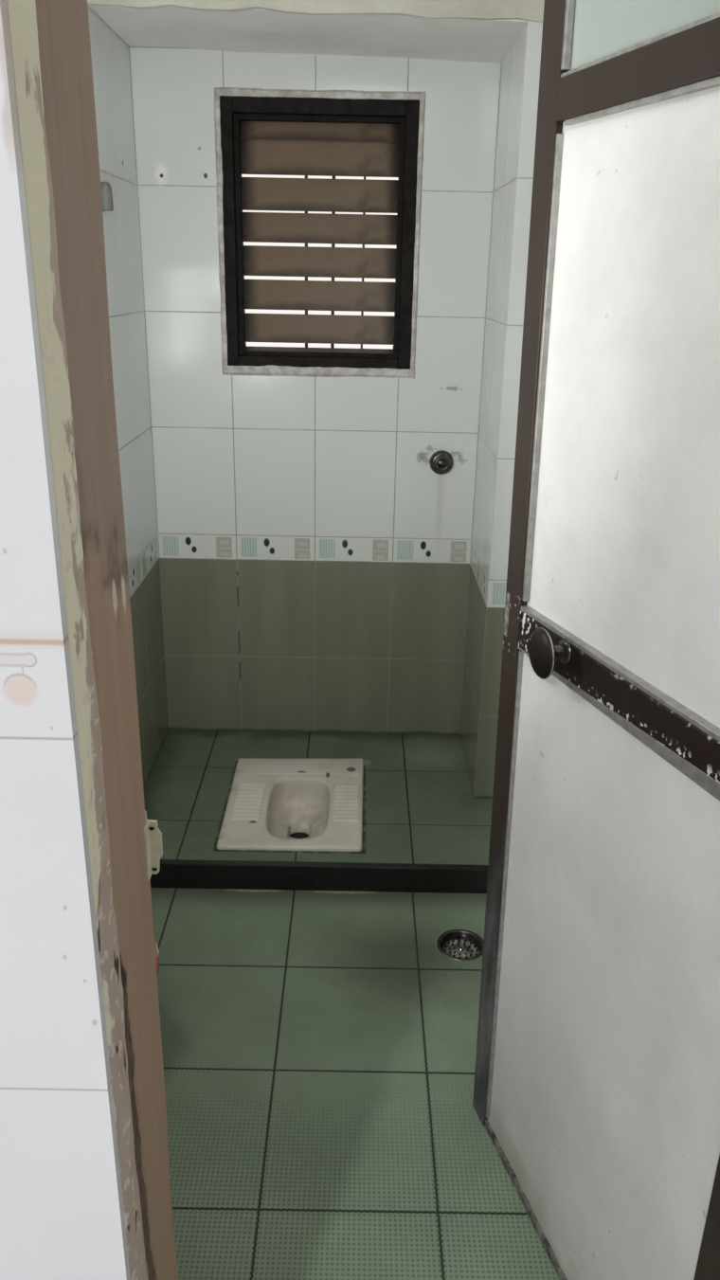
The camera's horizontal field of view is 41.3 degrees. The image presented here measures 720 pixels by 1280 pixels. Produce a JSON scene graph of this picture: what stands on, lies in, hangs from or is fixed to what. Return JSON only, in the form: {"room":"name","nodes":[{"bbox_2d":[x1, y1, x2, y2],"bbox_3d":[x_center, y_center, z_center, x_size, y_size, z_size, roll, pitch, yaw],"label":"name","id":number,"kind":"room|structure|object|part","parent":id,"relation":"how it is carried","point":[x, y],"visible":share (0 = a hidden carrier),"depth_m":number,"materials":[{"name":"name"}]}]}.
{"room":"bathroom","nodes":[
{"label":"bathroom","id":0,"kind":"room"},
{"bbox_2d":[0,0,130,1279],"bbox_3d":[-0.378,-0.595,0.485,6.500,4.100,0.012,1,21,0],"label":"wall","id":1,"kind":"structure","parent":0,"point":[62,1208],"depth_m":0.78,"materials":[{"name":"tile"}]},
{"bbox_2d":[87,4,169,789],"bbox_3d":[-0.698,-0.416,1.957,0.120,2.700,2.205,1,21,0],"label":"wall","id":2,"kind":"structure","parent":0,"point":[110,53],"depth_m":2.65,"materials":[{"name":"tile"}]},
{"bbox_2d":[100,181,113,212],"bbox_3d":[-0.610,-1.063,2.290,0.034,0.066,0.044,1,21,0],"label":"peg","id":3,"kind":"object","parent":2,"relation":"attached to","point":[106,189],"visible":0.53,"depth_m":2.28,"materials":[{"name":"grey plastic"}]},
{"bbox_2d":[90,4,526,62],"bbox_3d":[0.192,-1.583,2.396,1.620,0.203,0.545,1,21,0],"label":"ceiling","id":4,"kind":"structure","parent":0,"point":[258,30],"depth_m":2.35,"materials":[{"name":"white paint"}]},
{"bbox_2d":[128,45,501,734],"bbox_3d":[-0.139,-0.564,3.015,1.000,2.240,0.120,1,21,0],"label":"wall","id":5,"kind":"structure","parent":0,"point":[315,561],"depth_m":2.96,"materials":[{"name":"tile"}]},
{"bbox_2d":[214,87,425,378],"bbox_3d":[-0.116,-1.162,2.782,0.579,0.757,0.124,1,21,0],"label":"window","id":6,"kind":"structure","parent":5,"relation":"in","point":[337,133],"depth_m":2.76,"materials":[{"name":"brown glass"}]},
{"bbox_3d":[-0.118,-1.107,2.798,0.456,0.083,0.024,1,21,0],"label":"louvre blade","id":7,"kind":"part","parent":6,"relation":"part of","materials":[{"name":"brown glass"}]},
{"bbox_3d":[-0.120,-1.020,2.831,0.456,0.083,0.024,1,21,0],"label":"louvre blade","id":8,"kind":"part","parent":6,"relation":"part of","materials":[{"name":"brown glass"}]},
{"bbox_3d":[-0.122,-0.932,2.865,0.456,0.081,0.024,1,21,0],"label":"louvre blade","id":9,"kind":"part","parent":6,"relation":"part of","materials":[{"name":"brown glass"}]},
{"bbox_3d":[-0.123,-0.875,2.887,0.456,0.013,0.024,1,21,0],"label":"louvre blade","id":10,"kind":"part","parent":6,"relation":"part of","materials":[{"name":"brown glass"}]},
{"bbox_3d":[-0.118,-1.159,2.779,0.478,0.644,0.045,1,21,0],"label":"frame","id":11,"kind":"part","parent":6,"relation":"part of","materials":[{"name":"black metal"}]},
{"bbox_3d":[-0.112,-1.429,2.681,0.456,0.054,0.024,1,21,0],"label":"louvre blade","id":12,"kind":"part","parent":6,"relation":"part of","materials":[{"name":"brown glass"}]},
{"bbox_3d":[-0.117,-1.191,2.766,0.456,0.081,0.024,1,21,0],"label":"louvre blade","id":13,"kind":"part","parent":6,"relation":"part of","materials":[{"name":"brown glass"}]},
{"bbox_3d":[-0.113,-1.362,2.700,0.456,0.092,0.024,1,21,0],"label":"louvre blade","id":14,"kind":"part","parent":6,"relation":"part of","materials":[{"name":"brown glass"}]},
{"bbox_3d":[-0.115,-1.273,2.734,0.456,0.087,0.024,1,21,0],"label":"louvre blade","id":15,"kind":"part","parent":6,"relation":"part of","materials":[{"name":"brown glass"}]},
{"bbox_2d":[429,450,453,474],"bbox_3d":[0.252,-0.543,2.938,0.074,0.074,0.036,1,21,0],"label":"pipe fitting","id":16,"kind":"object","parent":5,"relation":"attached to","point":[441,461],"visible":1,"depth_m":2.93,"materials":[{"name":"metal"}]},
{"bbox_2d":[87,0,544,22],"bbox_3d":[0.194,-1.627,2.077,1.620,0.492,0.019,1,21,0],"label":"beam","id":17,"kind":"structure","parent":0,"point":[477,9],"depth_m":2.15,"materials":[{"name":"paint"}]},
{"bbox_2d":[143,729,492,865],"bbox_3d":[0.150,0.554,2.962,1.620,0.200,0.777,1,21,0],"label":"floor","id":18,"kind":"structure","parent":0,"point":[420,807],"depth_m":2.90,"materials":[{"name":"tile"}]},
{"bbox_2d":[216,757,363,851],"bbox_3d":[-0.193,0.558,2.883,0.405,0.197,0.525,1,21,0],"label":"toilet","id":19,"kind":"object","parent":18,"relation":"in","point":[273,804],"visible":0.96,"depth_m":2.89,"materials":[{"name":"beige ceramic"}]},
{"bbox_2d":[150,859,488,893],"bbox_3d":[0.150,0.648,2.570,1.620,0.096,0.023,1,21,0],"label":"step","id":20,"kind":"structure","parent":18,"relation":"attached to","point":[178,874],"depth_m":2.55,"materials":[{"name":"black stone"}]},
{"bbox_2d":[150,887,558,1279],"bbox_3d":[0.147,0.965,1.894,1.620,0.050,1.513,1,21,0],"label":"floor","id":21,"kind":"structure","parent":0,"point":[319,1047],"depth_m":1.94,"materials":[{"name":"tile"}]},
{"bbox_2d":[154,938,159,977],"bbox_3d":[-0.542,0.753,1.957,0.269,0.274,0.260,1,21,0],"label":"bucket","id":22,"kind":"object","parent":21,"relation":"on","point":[155,944],"visible":0.09,"depth_m":1.92,"materials":[{"name":"plastic"}]},
{"bbox_2d":[437,929,483,960],"bbox_3d":[0.251,0.774,2.379,0.119,0.039,0.119,1,21,0],"label":"floor drain","id":23,"kind":"object","parent":21,"relation":"in","point":[459,945],"visible":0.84,"depth_m":2.39,"materials":[{"name":"metal"}]},
{"bbox_2d":[459,20,542,798],"bbox_3d":[0.670,-0.467,2.820,0.620,2.228,0.550,1,21,0],"label":"wall","id":24,"kind":"structure","parent":0,"point":[520,67],"depth_m":2.58,"materials":[{"name":"tile"}]},
{"bbox_3d":[0.170,-0.016,0.820,1.860,2.800,0.200,1,21,0],"label":"wall","id":25,"kind":"structure","parent":0,"visible":0},
{"bbox_2d":[6,0,178,1279],"bbox_3d":[0.112,0.114,0.875,0.790,2.266,0.209,1,21,0],"label":"door frame","id":26,"kind":"structure","parent":25,"relation":"attached to","point":[63,33],"depth_m":0.80,"materials":[{"name":"paint"}]},
{"bbox_3d":[-0.222,0.220,1.018,0.018,0.078,0.018,1,21,0],"label":"strike plate","id":27,"kind":"part","parent":26,"relation":"part of","materials":[{"name":"beige plastic"}]},
{"bbox_2d":[472,0,719,1279],"bbox_3d":[0.329,0.086,1.248,0.084,2.060,0.768,-5,22,-15],"label":"door","id":28,"kind":"structure","parent":25,"relation":"in","point":[597,1085],"depth_m":1.26,"materials":[{"name":"paint"}]},
{"bbox_3d":[0.258,0.019,1.360,0.016,0.073,0.073,-5,22,-15],"label":"knob","id":29,"kind":"part","parent":28,"relation":"part of","materials":[{"name":"brown metal"}]},
{"bbox_3d":[0.344,0.559,1.423,0.012,1.040,0.639,-5,22,-15],"label":"panel","id":30,"kind":"part","parent":28,"relation":"part of","materials":[{"name":"white plastic"}]},
{"bbox_3d":[0.355,0.078,1.237,0.037,0.085,0.624,-5,22,-15],"label":"rail","id":31,"kind":"part","parent":28,"relation":"part of","materials":[{"name":"metal"}]},
{"bbox_3d":[0.359,-0.266,1.117,0.010,0.740,0.658,-5,22,-15],"label":"panel","id":32,"kind":"part","parent":28,"relation":"part of","materials":[{"name":"white plastic"}]},
{"bbox_3d":[0.367,-0.605,0.986,0.034,0.054,0.646,-5,22,-15],"label":"rail","id":33,"kind":"part","parent":28,"relation":"part of","materials":[{"name":"paint"}]},
{"bbox_3d":[0.367,-0.722,0.947,0.006,0.234,0.666,-5,22,-15],"label":"glass panel","id":34,"kind":"part","parent":28,"relation":"part of","materials":[{"name":"glass"}]}
]}

